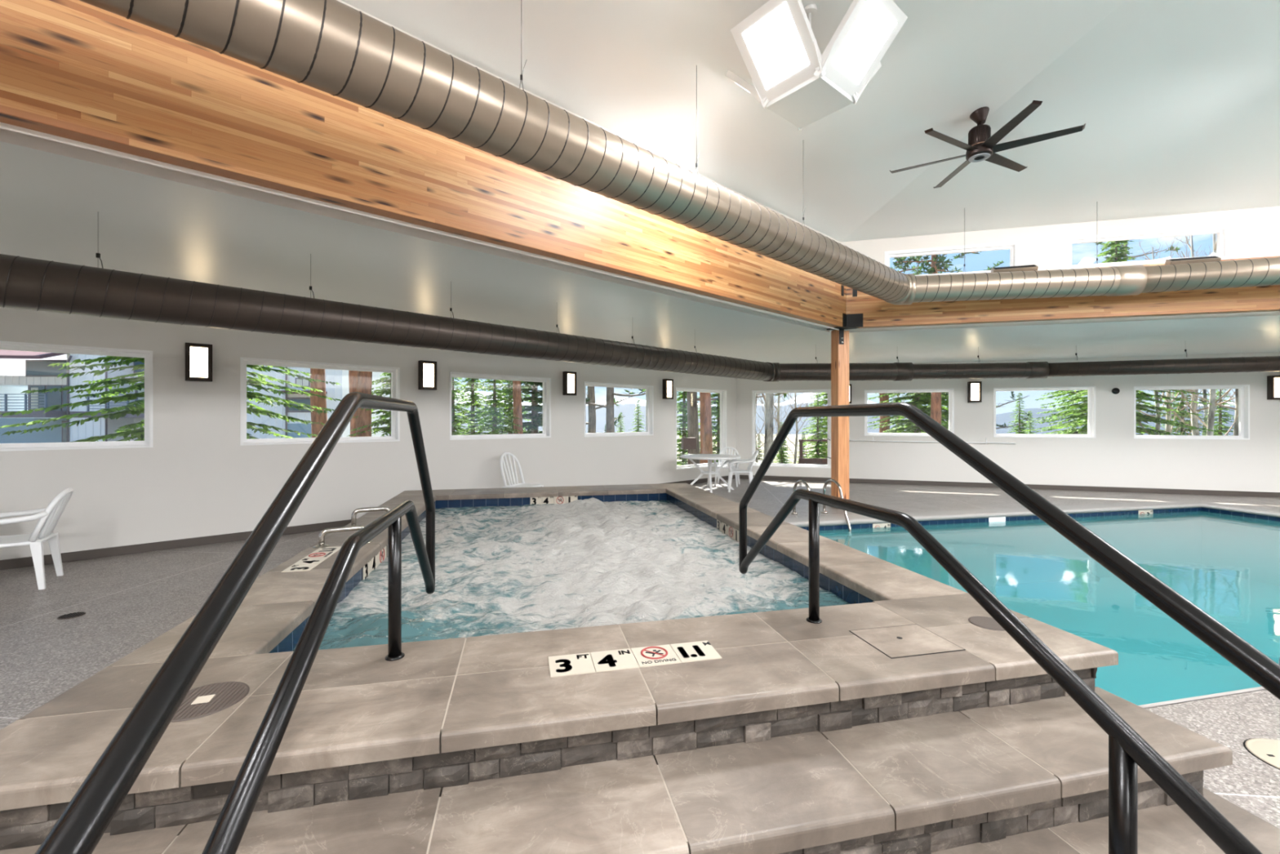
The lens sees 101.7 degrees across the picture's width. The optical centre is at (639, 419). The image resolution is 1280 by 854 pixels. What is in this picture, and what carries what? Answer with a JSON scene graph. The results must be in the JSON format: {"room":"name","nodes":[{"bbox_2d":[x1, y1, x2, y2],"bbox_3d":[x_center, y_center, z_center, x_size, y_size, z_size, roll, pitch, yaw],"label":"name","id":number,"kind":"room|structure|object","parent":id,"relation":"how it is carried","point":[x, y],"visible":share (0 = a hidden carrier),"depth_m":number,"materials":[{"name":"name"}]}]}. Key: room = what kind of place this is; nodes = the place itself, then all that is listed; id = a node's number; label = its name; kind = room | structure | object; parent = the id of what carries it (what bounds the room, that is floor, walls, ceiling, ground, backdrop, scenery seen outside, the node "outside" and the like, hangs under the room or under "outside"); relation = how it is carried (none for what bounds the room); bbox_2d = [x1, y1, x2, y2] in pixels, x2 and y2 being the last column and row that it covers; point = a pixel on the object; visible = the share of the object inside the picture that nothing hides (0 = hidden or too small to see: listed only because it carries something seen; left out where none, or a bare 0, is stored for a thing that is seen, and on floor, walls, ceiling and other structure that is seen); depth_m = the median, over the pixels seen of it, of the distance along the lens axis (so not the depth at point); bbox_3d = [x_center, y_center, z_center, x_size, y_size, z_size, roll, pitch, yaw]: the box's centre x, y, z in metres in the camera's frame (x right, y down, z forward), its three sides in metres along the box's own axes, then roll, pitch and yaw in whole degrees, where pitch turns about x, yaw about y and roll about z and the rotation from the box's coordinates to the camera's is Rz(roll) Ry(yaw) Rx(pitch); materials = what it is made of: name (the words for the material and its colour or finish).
{"room":"indoor swimming pool","nodes":[
{"label":"indoor swimming pool","id":0,"kind":"room"},
{"bbox_2d":[0,306,736,559],"bbox_3d":[-2.920,0.095,8.503,14.411,2.810,0.200,0,0,-43],"label":"wall","id":1,"kind":"structure","parent":0,"point":[196,479],"depth_m":6.55,"materials":[{"name":"grey paint"}]},
{"bbox_2d":[0,340,152,451],"bbox_3d":[-6.307,-0.236,5.368,1.886,1.101,0.166,0,0,-43],"label":"window","id":2,"kind":"structure","parent":1,"relation":"in","point":[6,345],"depth_m":5.68,"materials":[{"name":"white plastic"}]},
{"bbox_2d":[185,342,212,382],"bbox_3d":[-5.232,-0.680,6.180,0.245,0.440,0.100,0,0,-42],"label":"wall sconce","id":3,"kind":"object","parent":1,"relation":"attached to","point":[198,357],"visible":1,"depth_m":6.15,"materials":[{"name":"brown metal"}]},
{"bbox_2d":[240,356,399,445],"bbox_3d":[-4.329,-0.230,7.181,1.892,1.098,0.166,0,0,-43],"label":"window","id":4,"kind":"structure","parent":1,"relation":"in","point":[395,371],"depth_m":7.01,"materials":[{"name":"white plastic"}]},
{"bbox_2d":[0,475,735,570],"bbox_3d":[-2.849,1.450,8.427,14.411,0.100,0.012,0,0,-43],"label":"baseboard","id":5,"kind":"structure","parent":1,"relation":"attached to","point":[20,562],"depth_m":5.99,"materials":[{"name":"grey rubber"}]},
{"bbox_2d":[417,360,436,390],"bbox_3d":[-3.257,-0.680,7.991,0.245,0.440,0.100,0,0,-43],"label":"wall sconce","id":6,"kind":"object","parent":1,"relation":"attached to","point":[427,370],"visible":1,"depth_m":7.95,"materials":[{"name":"brown metal"}]},
{"bbox_2d":[449,371,551,439],"bbox_3d":[-2.380,-0.220,8.966,1.878,1.088,0.166,0,0,-43],"label":"window","id":7,"kind":"structure","parent":1,"relation":"in","point":[546,381],"depth_m":9.12,"materials":[{"name":"white plastic"}]},
{"bbox_2d":[562,371,576,395],"bbox_3d":[-1.318,-0.680,9.768,0.245,0.440,0.100,0,0,-43],"label":"wall sconce","id":8,"kind":"object","parent":1,"relation":"attached to","point":[569,378],"visible":1,"depth_m":9.72,"materials":[{"name":"brown metal"}]},
{"bbox_2d":[584,381,653,436],"bbox_3d":[-0.444,-0.203,10.741,1.850,1.073,0.166,0,0,-43],"label":"window","id":9,"kind":"structure","parent":1,"relation":"in","point":[649,388],"depth_m":11.08,"materials":[{"name":"white plastic"}]},
{"bbox_2d":[675,386,726,470],"bbox_3d":[1.435,0.198,12.462,1.839,1.873,0.166,0,0,-43],"label":"window","id":10,"kind":"structure","parent":1,"relation":"in","point":[722,393],"depth_m":13.01,"materials":[{"name":"white plastic"}]},
{"bbox_2d":[0,0,840,332],"bbox_3d":[-0.686,-2.250,5.195,10.866,1.500,0.200,0,0,-43],"label":"wall","id":11,"kind":"structure","parent":0,"point":[11,134],"depth_m":3.85,"materials":[{"name":"beige paint"}]},
{"bbox_2d":[0,141,1279,363],"bbox_3d":[5.152,-1.570,0.092,24.500,0.520,26.950,0,0,-13],"label":"ceiling","id":12,"kind":"structure","parent":0,"point":[51,203],"depth_m":5.80,"materials":[{"name":"paint"}]},
{"bbox_2d":[95,211,103,268],"bbox_3d":[-4.193,-1.395,4.046,0.044,0.441,0.015,0,0,-13],"label":"cable","id":13,"kind":"object","parent":12,"relation":"hanging from","point":[97,255],"visible":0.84,"depth_m":4.04,"materials":[{"name":"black metal"}]},
{"bbox_2d":[0,253,1279,382],"bbox_3d":[2.751,-0.990,7.841,21.371,0.398,6.104,0,0,-18],"label":"spiral duct","id":14,"kind":"object","parent":13,"relation":"hanging from","point":[25,283],"visible":0.99,"depth_m":5.46,"materials":[{"name":"grey"}]},
{"bbox_2d":[0,478,1279,828],"bbox_3d":[5.152,1.500,0.092,24.500,0.001,26.950,0,0,-13],"label":"floor","id":15,"kind":"structure","parent":0,"point":[127,601],"depth_m":4.19,"materials":[{"name":"concrete"}]},
{"bbox_2d":[0,488,73,590],"bbox_3d":[-5.589,1.070,4.703,0.640,0.861,0.593,0,0,-35],"label":"patio chair","id":16,"kind":"object","parent":15,"relation":"on","point":[49,516],"visible":1,"depth_m":4.70,"materials":[{"name":"white plastic"}]},
{"bbox_2d":[499,452,543,488],"bbox_3d":[-1.956,1.020,8.534,0.640,0.960,0.523,0,0,27],"label":"chair","id":17,"kind":"object","parent":15,"relation":"on","point":[523,484],"visible":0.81,"depth_m":8.60,"materials":[{"name":"white plastic"}]},
{"bbox_2d":[0,483,1118,849],"bbox_3d":[-0.600,1.472,4.572,3.967,1.056,5.852,0,0,-13],"label":"hot tub","id":18,"kind":"object","parent":15,"relation":"on","point":[450,712],"depth_m":1.88,"materials":[{"name":"stone"}]},
{"bbox_2d":[35,391,435,853],"bbox_3d":[-0.865,0.722,1.560,0.072,1.616,2.749,0,0,-13],"label":"handrail","id":19,"kind":"object","parent":18,"relation":"on","point":[88,815],"visible":0.98,"depth_m":0.99,"materials":[{"name":"black metal"}]},
{"bbox_2d":[281,546,341,572],"bbox_3d":[-2.226,0.947,3.573,0.158,0.011,0.638,0,0,-13],"label":"depth marker","id":20,"kind":"object","parent":18,"relation":"on","point":[317,557],"visible":1,"depth_m":3.53,"materials":[{"name":"beige tile"}]},
{"bbox_2d":[312,524,373,548],"bbox_3d":[-2.261,0.883,3.977,0.401,0.134,0.112,0,0,-32],"label":"grab bar","id":21,"kind":"object","parent":18,"relation":"on","point":[322,535],"visible":0.63,"depth_m":3.92,"materials":[{"name":"silver metal"}]},
{"bbox_2d":[362,544,387,579],"bbox_3d":[-1.995,1.059,3.977,0.012,0.188,0.758,0,0,-13],"label":"depth marker","id":22,"kind":"object","parent":18,"relation":"attached to","point":[372,564],"visible":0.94,"depth_m":3.86,"materials":[{"name":"beige tile"}]},
{"bbox_2d":[530,495,577,504],"bbox_3d":[-1.128,1.059,6.846,0.614,0.152,0.011,0,0,-13],"label":"depth marker","id":23,"kind":"object","parent":18,"relation":"attached to","point":[551,500],"visible":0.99,"depth_m":6.84,"materials":[{"name":"beige tile"}]},
{"bbox_2d":[291,497,849,651],"bbox_3d":[-0.608,1.084,4.638,3.010,0.171,4.550,0,0,-13],"label":"water","id":24,"kind":"object","parent":18,"relation":"in","point":[591,562],"visible":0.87,"depth_m":3.57,"materials":[{"name":"white liquid"}]},
{"bbox_2d":[547,640,721,677],"bbox_3d":[-0.020,0.947,2.078,0.676,0.011,0.175,0,0,-13],"label":"depth marker","id":25,"kind":"object","parent":18,"relation":"on","point":[677,653],"visible":1,"depth_m":2.07,"materials":[{"name":"beige tile"}]},
{"bbox_2d":[716,519,738,541],"bbox_3d":[0.846,1.059,4.998,0.011,0.150,0.606,0,0,-13],"label":"depth marker","id":26,"kind":"object","parent":18,"relation":"attached to","point":[733,533],"visible":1,"depth_m":4.99,"materials":[{"name":"beige tile"}]},
{"bbox_2d":[848,623,965,658],"bbox_3d":[1.141,0.949,2.245,0.351,0.005,0.277,0,0,-13],"label":"access hatch","id":27,"kind":"object","parent":18,"relation":"on","point":[908,640],"visible":1,"depth_m":2.23,"materials":[{"name":"stone"}]},
{"bbox_2d":[0,686,1279,853],"bbox_3d":[0.102,1.316,1.405,3.967,0.366,0.780,0,0,-13],"label":"stone steps","id":28,"kind":"structure","parent":15,"relation":"on","point":[1032,777],"depth_m":1.60,"materials":[{"name":"stone"}]},
{"bbox_2d":[680,453,739,493],"bbox_3d":[1.499,1.137,11.210,1.280,0.725,1.280,0,0,-41],"label":"patio table","id":29,"kind":"object","parent":15,"relation":"on","point":[691,456],"visible":0.92,"depth_m":11.16,"materials":[{"name":"white plastic"}]},
{"bbox_2d":[713,446,740,486],"bbox_3d":[2.023,1.070,12.021,0.593,0.861,0.640,0,0,16],"label":"patio chair","id":30,"kind":"object","parent":15,"relation":"on","point":[736,466],"visible":0.66,"depth_m":12.11,"materials":[{"name":"white plastic"}]},
{"bbox_2d":[727,449,758,492],"bbox_3d":[2.180,1.070,11.014,0.640,0.861,0.593,0,0,8],"label":"patio chair","id":31,"kind":"object","parent":15,"relation":"on","point":[751,460],"visible":0.97,"depth_m":10.80,"materials":[{"name":"white plastic"}]},
{"bbox_2d":[831,329,849,509],"bbox_3d":[3.409,-0.015,8.878,0.232,3.030,0.232,0,0,-13],"label":"timber post","id":32,"kind":"object","parent":15,"relation":"on","point":[839,353],"visible":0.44,"depth_m":8.79,"materials":[{"name":"brown wood"}]},
{"bbox_2d":[0,0,845,327],"bbox_3d":[-0.686,-1.900,4.999,10.981,0.740,0.171,0,0,-43],"label":"beam","id":33,"kind":"structure","parent":32,"relation":"attached to","point":[77,70],"depth_m":3.52,"materials":[{"name":"brown wood"}]},
{"bbox_2d":[826,284,862,344],"bbox_3d":[3.419,-1.738,8.701,0.442,0.935,0.371,0,0,-13],"label":"bracket","id":34,"kind":"object","parent":32,"relation":"attached to","point":[853,321],"visible":0.92,"depth_m":8.61,"materials":[{"name":"black"}]},
{"bbox_2d":[845,255,1279,328],"bbox_3d":[8.006,-1.900,7.522,9.441,0.740,0.171,0,0,15],"label":"beam","id":35,"kind":"structure","parent":32,"relation":"attached to","point":[877,313],"depth_m":7.86,"materials":[{"name":"brown wood"}]},
{"bbox_2d":[738,402,1279,853],"bbox_3d":[0.936,0.733,1.953,0.072,1.594,2.737,0,0,-13],"label":"handrail","id":36,"kind":"object","parent":15,"relation":"on","point":[1127,750],"visible":0.97,"depth_m":1.26,"materials":[{"name":"black metal"}]},
{"bbox_2d":[784,499,1279,708],"bbox_3d":[6.149,2.100,6.165,9.825,1.200,5.225,0,0,-13],"label":"swimming pool","id":37,"kind":"object","parent":15,"relation":"in","point":[967,516],"visible":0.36,"depth_m":8.53,"materials":[{"name":"teal paint"}]},
{"bbox_2d":[791,479,851,531],"bbox_3d":[2.788,1.716,8.006,0.630,1.569,0.795,0,0,-13],"label":"pool ladder","id":38,"kind":"object","parent":37,"relation":"attached to","point":[827,482],"visible":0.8,"depth_m":8.08,"materials":[{"name":"silver metal"}]},
{"bbox_2d":[819,511,1279,705],"bbox_3d":[6.045,1.650,6.001,9.500,0.001,4.900,0,0,-13],"label":"pool water","id":39,"kind":"object","parent":37,"relation":"in","point":[1227,566],"visible":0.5,"depth_m":5.37,"materials":[{"name":"liquid"}]},
{"bbox_2d":[1243,737,1279,769],"bbox_3d":[2.905,1.496,2.283,0.344,0.008,0.344,0,0,-13],"label":"lid","id":40,"kind":"object","parent":15,"relation":"on","point":[1267,750],"visible":1,"depth_m":2.36,"materials":[{"name":"beige"}]},
{"bbox_2d":[341,0,1279,241],"bbox_3d":[4.951,-3.750,-0.157,18.000,1.500,18.150,0,0,-13],"label":"ceiling","id":41,"kind":"structure","parent":0,"point":[1178,101],"depth_m":5.45,"materials":[{"name":"paint"}]},
{"bbox_2d":[519,0,526,89],"bbox_3d":[-0.794,-2.689,3.511,0.072,1.050,0.022,0,0,-29],"label":"cable","id":42,"kind":"object","parent":41,"relation":"hanging from","point":[521,74],"visible":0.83,"depth_m":3.51,"materials":[{"name":"silver metal"}]},
{"bbox_2d":[79,0,1279,305],"bbox_3d":[3.683,-1.960,5.394,17.206,0.454,4.981,0,0,-17],"label":"spiral duct","id":43,"kind":"object","parent":42,"relation":"hanging from","point":[333,47],"visible":1,"depth_m":3.43,"materials":[{"name":"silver metal"}]},
{"bbox_2d":[991,264,1038,272],"bbox_3d":[5.517,-2.215,7.686,0.560,0.116,0.136,0,0,17],"label":"register","id":44,"kind":"object","parent":43,"relation":"on","point":[1032,267],"visible":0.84,"depth_m":7.64,"materials":[{"name":"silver metal"}]},
{"bbox_2d":[1164,255,1221,264],"bbox_3d":[7.667,-2.200,7.231,0.550,0.116,0.136,0,0,17],"label":"register","id":45,"kind":"object","parent":43,"relation":"on","point":[1205,259],"visible":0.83,"depth_m":7.19,"materials":[{"name":"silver metal"}]},
{"bbox_2d":[725,0,907,130],"bbox_3d":[1.401,-2.993,4.305,1.331,0.803,1.331,0,0,-39],"label":"pendant","id":46,"kind":"object","parent":41,"relation":"hanging from","point":[777,45],"visible":1,"depth_m":4.02,"materials":[{"name":"white plastic"}]},
{"bbox_2d":[742,1,809,89],"bbox_3d":[1.042,-2.856,4.009,0.309,0.319,0.400,0,0,-40],"label":"diffuser","id":47,"kind":"object","parent":46,"relation":"attached to","point":[775,45],"depth_m":3.99,"materials":[{"name":"white"}]},
{"bbox_2d":[831,0,897,84],"bbox_3d":[1.698,-2.856,3.946,0.400,0.319,0.309,0,0,-40],"label":"diffuser","id":48,"kind":"object","parent":46,"relation":"attached to","point":[875,22],"depth_m":3.94,"materials":[{"name":"white"}]},
{"bbox_2d":[888,100,1085,188],"bbox_3d":[3.844,-3.228,5.902,1.800,0.543,1.803,0,0,-13],"label":"ceiling fan","id":49,"kind":"object","parent":41,"relation":"hanging from","point":[981,146],"visible":1,"depth_m":5.80,"materials":[{"name":"brown metal"}]},
{"bbox_2d":[736,351,1279,492],"bbox_3d":[9.133,0.095,11.202,13.987,2.810,0.200,0,0,18],"label":"wall","id":50,"kind":"structure","parent":0,"point":[1114,458],"depth_m":11.02,"materials":[{"name":"grey paint"}]},
{"bbox_2d":[751,388,831,468],"bbox_3d":[3.745,0.212,12.955,1.874,1.913,0.166,0,0,18],"label":"window","id":51,"kind":"structure","parent":50,"relation":"in","point":[828,391],"depth_m":12.94,"materials":[{"name":"white plastic"}]},
{"bbox_2d":[864,388,954,436],"bbox_3d":[6.231,-0.165,12.135,1.864,1.089,0.166,0,0,18],"label":"window","id":52,"kind":"structure","parent":50,"relation":"in","point":[951,391],"depth_m":12.09,"materials":[{"name":"white plastic"}]},
{"bbox_2d":[967,381,982,402],"bbox_3d":[7.449,-0.620,11.600,0.245,0.460,0.100,0,0,18],"label":"wall sconce","id":53,"kind":"object","parent":50,"relation":"attached to","point":[974,388],"visible":1,"depth_m":11.56,"materials":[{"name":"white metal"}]},
{"bbox_2d":[737,475,1279,497],"bbox_3d":[9.100,1.450,11.104,13.987,0.100,0.012,0,0,18],"label":"baseboard","id":54,"kind":"structure","parent":50,"relation":"attached to","point":[1209,492],"depth_m":11.14,"materials":[{"name":"grey rubber"}]},
{"bbox_2d":[993,386,1095,438],"bbox_3d":[8.724,-0.163,11.313,1.845,1.093,0.166,0,0,18],"label":"window","id":55,"kind":"structure","parent":50,"relation":"in","point":[1091,389],"depth_m":11.19,"materials":[{"name":"white plastic"}]},
{"bbox_2d":[1133,384,1249,439],"bbox_3d":[11.076,-0.150,10.537,1.814,1.078,0.166,0,0,18],"label":"window","id":56,"kind":"structure","parent":50,"relation":"in","point":[1243,389],"depth_m":10.36,"materials":[{"name":"white plastic"}]},
{"bbox_2d":[1266,375,1279,399],"bbox_3d":[12.255,-0.620,10.015,0.245,0.460,0.100,0,0,18],"label":"wall sconce","id":57,"kind":"object","parent":50,"relation":"attached to","point":[1273,381],"visible":1,"depth_m":10.00,"materials":[{"name":"brown metal"}]},
{"bbox_2d":[840,205,1279,332],"bbox_3d":[8.086,-2.250,7.654,9.666,1.500,0.200,0,0,15],"label":"wall","id":58,"kind":"structure","parent":0,"point":[1254,232],"depth_m":7.95,"materials":[{"name":"beige paint"}]},
{"bbox_2d":[884,240,1018,275],"bbox_3d":[4.990,-2.535,8.417,1.928,0.498,0.106,0,0,15],"label":"window","id":59,"kind":"structure","parent":58,"relation":"in","point":[1013,246],"depth_m":8.35,"materials":[{"name":"white plastic"}]},
{"bbox_2d":[1066,224,1230,269],"bbox_3d":[7.492,-2.540,7.756,1.983,0.508,0.106,0,0,15],"label":"window","id":60,"kind":"structure","parent":58,"relation":"in","point":[1223,232],"depth_m":7.71,"materials":[{"name":"white plastic"}]},
{"label":"outside","id":61,"kind":"structure","parent":0,"visible":0},
{"bbox_2d":[676,433,827,465],"bbox_3d":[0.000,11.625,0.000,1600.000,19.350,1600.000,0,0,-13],"label":"ground","id":62,"kind":"structure","parent":61,"point":[792,437],"depth_m":176.54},
{"bbox_2d":[0,355,341,442],"bbox_3d":[-8.992,-2.650,10.175,5.584,9.800,5.243,0,0,33],"label":"spruce tree","id":63,"kind":"object","parent":62,"relation":"on","point":[139,433],"visible":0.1,"depth_m":9.36,"materials":[{"name":"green plant"}]},
{"bbox_2d":[0,349,390,443],"bbox_3d":[-28.988,-2.250,30.200,26.025,11.500,7.600,0,0,0],"label":"window view","id":64,"kind":"structure","parent":62,"relation":"on","point":[20,371],"depth_m":28.00,"materials":[{"name":"white"}]},
{"bbox_2d":[310,368,327,437],"bbox_3d":[-9.052,-3.935,15.101,3.245,13.210,3.769,0,0,15],"label":"pine tree","id":65,"kind":"object","parent":62,"relation":"on","point":[316,374],"visible":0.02,"depth_m":14.80,"materials":[{"name":"red plant"}]},
{"bbox_2d":[348,370,358,436],"bbox_3d":[-10.381,-3.072,19.228,3.005,12.009,3.466,0,0,-33],"label":"pine tree","id":66,"kind":"object","parent":62,"relation":"on","point":[353,375],"visible":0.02,"depth_m":18.82,"materials":[{"name":"red plant"}]},
{"bbox_2d":[355,370,372,436],"bbox_3d":[-7.157,-3.551,13.273,3.005,12.009,3.466,0,0,-30],"label":"pine tree","id":67,"kind":"object","parent":62,"relation":"on","point":[364,379],"visible":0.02,"depth_m":13.38,"materials":[{"name":"red plant"}]},
{"bbox_2d":[346,372,391,436],"bbox_3d":[-6.699,-0.825,14.002,2.606,6.225,2.765,0,0,-3],"label":"spruce tree","id":68,"kind":"object","parent":62,"relation":"on","point":[383,418],"visible":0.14,"depth_m":13.80,"materials":[{"name":"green plant"}]},
{"bbox_2d":[451,377,479,435],"bbox_3d":[-5.435,0.043,15.021,1.970,4.536,2.162,0,0,42],"label":"spruce tree","id":69,"kind":"object","parent":62,"relation":"on","point":[455,426],"visible":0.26,"depth_m":14.97,"materials":[{"name":"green plant"}]},
{"bbox_2d":[454,377,506,435],"bbox_3d":[-6.065,-0.606,18.956,2.875,6.474,2.710,0,0,-44],"label":"spruce tree","id":70,"kind":"object","parent":62,"relation":"on","point":[472,383],"visible":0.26,"depth_m":18.92,"materials":[{"name":"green plant"}]},
{"bbox_2d":[466,378,522,434],"bbox_3d":[-4.455,-0.191,16.066,2.462,5.166,2.244,0,0,28],"label":"spruce tree","id":71,"kind":"object","parent":62,"relation":"on","point":[494,422],"visible":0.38,"depth_m":15.93,"materials":[{"name":"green plant"}]},
{"bbox_2d":[480,379,531,434],"bbox_3d":[-5.245,-0.942,21.059,3.318,7.470,3.127,0,0,-29],"label":"spruce tree","id":72,"kind":"object","parent":62,"relation":"on","point":[504,407],"visible":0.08,"depth_m":20.83,"materials":[{"name":"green plant"}]},
{"bbox_2d":[490,380,542,433],"bbox_3d":[-3.690,-2.003,17.955,3.629,9.040,3.475,0,0,-3],"label":"spruce tree","id":73,"kind":"object","parent":62,"relation":"on","point":[535,407],"visible":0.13,"depth_m":17.78,"materials":[{"name":"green plant"}]},
{"bbox_2d":[512,380,523,434],"bbox_3d":[-3.836,-2.547,17.131,2.554,10.207,2.946,0,0,11],"label":"pine tree","id":74,"kind":"object","parent":62,"relation":"on","point":[517,393],"visible":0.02,"depth_m":16.86,"materials":[{"name":"red plant"}]},
{"bbox_2d":[522,386,635,432],"bbox_3d":[-1.640,-2.870,18.882,3.607,11.221,4.647,0,0,17],"label":"pine tree","id":75,"kind":"object","parent":62,"relation":"on","point":[591,393],"visible":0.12,"depth_m":18.89,"materials":[{"name":"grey plant"}]},
{"bbox_2d":[585,386,645,432],"bbox_3d":[-1.139,-2.764,16.977,3.426,10.660,4.415,0,0,-25],"label":"pine tree","id":76,"kind":"object","parent":62,"relation":"on","point":[611,423],"visible":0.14,"depth_m":16.85,"materials":[{"name":"grey plant"}]},
{"bbox_2d":[676,391,715,465],"bbox_3d":[2.242,-0.533,26.956,3.318,7.470,3.127,0,0,41],"label":"spruce tree","id":77,"kind":"object","parent":62,"relation":"on","point":[683,420],"visible":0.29,"depth_m":26.89,"materials":[{"name":"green plant"}]},
{"bbox_2d":[699,391,712,463],"bbox_3d":[2.569,-4.100,19.101,3.392,13.810,3.940,0,0,17],"label":"pine tree","id":78,"kind":"object","parent":62,"relation":"on","point":[705,414],"visible":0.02,"depth_m":18.80,"materials":[{"name":"red plant"}]},
{"bbox_2d":[680,392,759,462],"bbox_3d":[3.428,-1.088,21.978,3.301,7.885,3.502,0,0,14],"label":"spruce tree","id":79,"kind":"object","parent":62,"relation":"on","point":[717,428],"visible":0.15,"depth_m":21.83,"materials":[{"name":"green plant"}]},
{"bbox_2d":[686,391,788,464],"bbox_3d":[2.240,-5.318,21.296,6.971,16.832,5.410,0,0,-6],"label":"pine tree","id":80,"kind":"object","parent":62,"relation":"on","point":[691,397],"visible":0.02,"depth_m":20.84,"materials":[{"name":"grey plant"}]},
{"bbox_2d":[761,393,773,462],"bbox_3d":[4.404,-4.678,16.960,4.219,15.074,3.841,0,0,36],"label":"tree","id":81,"kind":"object","parent":62,"relation":"on","point":[768,399],"visible":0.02,"depth_m":16.96,"materials":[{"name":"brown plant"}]},
{"bbox_2d":[773,392,822,463],"bbox_3d":[5.906,-0.638,20.205,2.247,6.847,1.887,0,0,22],"label":"tree","id":82,"kind":"object","parent":62,"relation":"on","point":[813,396],"visible":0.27,"depth_m":20.00,"materials":[{"name":"green plant"}]},
{"bbox_2d":[794,392,827,457],"bbox_3d":[10.882,-1.133,30.063,3.996,9.545,4.239,0,0,45],"label":"spruce tree","id":83,"kind":"object","parent":62,"relation":"on","point":[825,397],"visible":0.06,"depth_m":29.98,"materials":[{"name":"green plant"}]},
{"bbox_2d":[797,392,827,462],"bbox_3d":[8.194,0.664,24.061,2.252,4.725,2.052,0,0,23],"label":"spruce tree","id":84,"kind":"object","parent":62,"relation":"on","point":[819,419],"visible":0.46,"depth_m":23.92,"materials":[{"name":"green plant"}]},
{"bbox_2d":[798,439,827,464],"bbox_3d":[7.047,1.425,20.005,1.900,1.350,0.100,0,0,-1],"label":"deck railing","id":85,"kind":"object","parent":62,"relation":"on","point":[801,460],"visible":0.41,"depth_m":19.97,"materials":[{"name":"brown wood"}]},
{"bbox_2d":[879,256,930,432],"bbox_3d":[10.300,-3.434,22.250,3.305,13.210,3.813,0,0,-33],"label":"pine tree","id":86,"kind":"object","parent":62,"relation":"on","point":[886,397],"visible":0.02,"depth_m":21.79,"materials":[{"name":"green plant"}]},
{"bbox_2d":[867,266,948,432],"bbox_3d":[11.503,-1.685,21.042,5.305,9.310,4.981,0,0,29],"label":"spruce tree","id":87,"kind":"object","parent":62,"relation":"on","point":[917,399],"visible":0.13,"depth_m":20.79,"materials":[{"name":"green plant"}]},
{"bbox_2d":[893,251,981,424],"bbox_3d":[10.600,-3.059,19.104,3.426,12.009,2.950,0,0,-11],"label":"pine tree","id":88,"kind":"object","parent":62,"relation":"on","point":[935,397],"visible":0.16,"depth_m":18.89,"materials":[{"name":"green plant"}]},
{"bbox_2d":[1008,392,1032,434],"bbox_3d":[23.979,1.254,32.944,2.599,5.985,2.853,0,0,-25],"label":"spruce tree","id":89,"kind":"object","parent":62,"relation":"on","point":[1020,410],"visible":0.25,"depth_m":32.95,"materials":[{"name":"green plant"}]},
{"bbox_2d":[1031,262,1166,435],"bbox_3d":[26.587,-2.369,30.240,7.595,13.328,7.130,0,0,5],"label":"spruce tree","id":90,"kind":"object","parent":62,"relation":"on","point":[1071,393],"visible":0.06,"depth_m":30.60,"materials":[{"name":"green plant"}]},
{"bbox_2d":[1023,240,1220,435],"bbox_3d":[15.727,-1.743,16.744,4.981,9.310,5.305,0,0,0],"label":"spruce tree","id":91,"kind":"object","parent":62,"relation":"on","point":[1117,256],"visible":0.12,"depth_m":16.86,"materials":[{"name":"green plant"}]},
{"bbox_2d":[1066,240,1208,434],"bbox_3d":[24.976,-2.830,26.933,4.508,14.026,5.809,0,0,-34],"label":"pine tree","id":92,"kind":"object","parent":62,"relation":"on","point":[1099,242],"visible":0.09,"depth_m":26.52,"materials":[{"name":"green plant"}]},
{"bbox_2d":[1082,236,1195,435],"bbox_3d":[16.732,-1.575,17.282,3.090,9.414,2.595,0,0,21],"label":"tree","id":93,"kind":"object","parent":62,"relation":"on","point":[1157,415],"visible":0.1,"depth_m":16.99,"materials":[{"name":"green plant"}]},
{"bbox_2d":[1136,253,1217,435],"bbox_3d":[19.084,-1.381,19.043,2.637,9.421,2.401,0,0,44],"label":"tree","id":94,"kind":"object","parent":62,"relation":"on","point":[1169,428],"visible":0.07,"depth_m":18.91,"materials":[{"name":"green plant"}]},
{"bbox_2d":[1160,389,1207,435],"bbox_3d":[24.954,0.419,24.043,2.780,6.640,2.949,0,0,44],"label":"spruce tree","id":95,"kind":"object","parent":62,"relation":"on","point":[1174,429],"visible":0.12,"depth_m":23.94,"materials":[{"name":"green plant"}]},
{"bbox_2d":[1162,235,1235,435],"bbox_3d":[19.208,-1.866,17.866,2.641,10.363,2.900,0,0,6],"label":"tree","id":96,"kind":"object","parent":62,"relation":"on","point":[1194,422],"visible":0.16,"depth_m":18.00,"materials":[{"name":"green plant"}]},
{"bbox_2d":[1177,233,1238,435],"bbox_3d":[17.784,-2.366,15.977,3.067,11.126,3.651,0,0,32],"label":"tree","id":97,"kind":"object","parent":62,"relation":"on","point":[1212,401],"visible":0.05,"depth_m":15.85,"materials":[{"name":"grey plant"}]},
{"bbox_2d":[1186,235,1238,435],"bbox_3d":[19.323,-1.901,17.060,2.641,10.363,2.900,0,0,-40],"label":"tree","id":98,"kind":"object","parent":62,"relation":"on","point":[1236,424],"visible":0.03,"depth_m":16.96,"materials":[{"name":"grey plant"}]},
{"bbox_2d":[1199,388,1235,435],"bbox_3d":[23.322,0.835,20.983,2.326,5.355,2.552,0,0,7],"label":"spruce tree","id":99,"kind":"object","parent":62,"relation":"on","point":[1220,411],"visible":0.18,"depth_m":20.96,"materials":[{"name":"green plant"}]},
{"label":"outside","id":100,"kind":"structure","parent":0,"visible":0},
{"bbox_2d":[451,388,1235,435],"bbox_3d":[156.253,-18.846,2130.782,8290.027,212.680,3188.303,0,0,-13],"label":"trees","id":101,"kind":"object","parent":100,"point":[627,406],"visible":0.07,"depth_m":1354.11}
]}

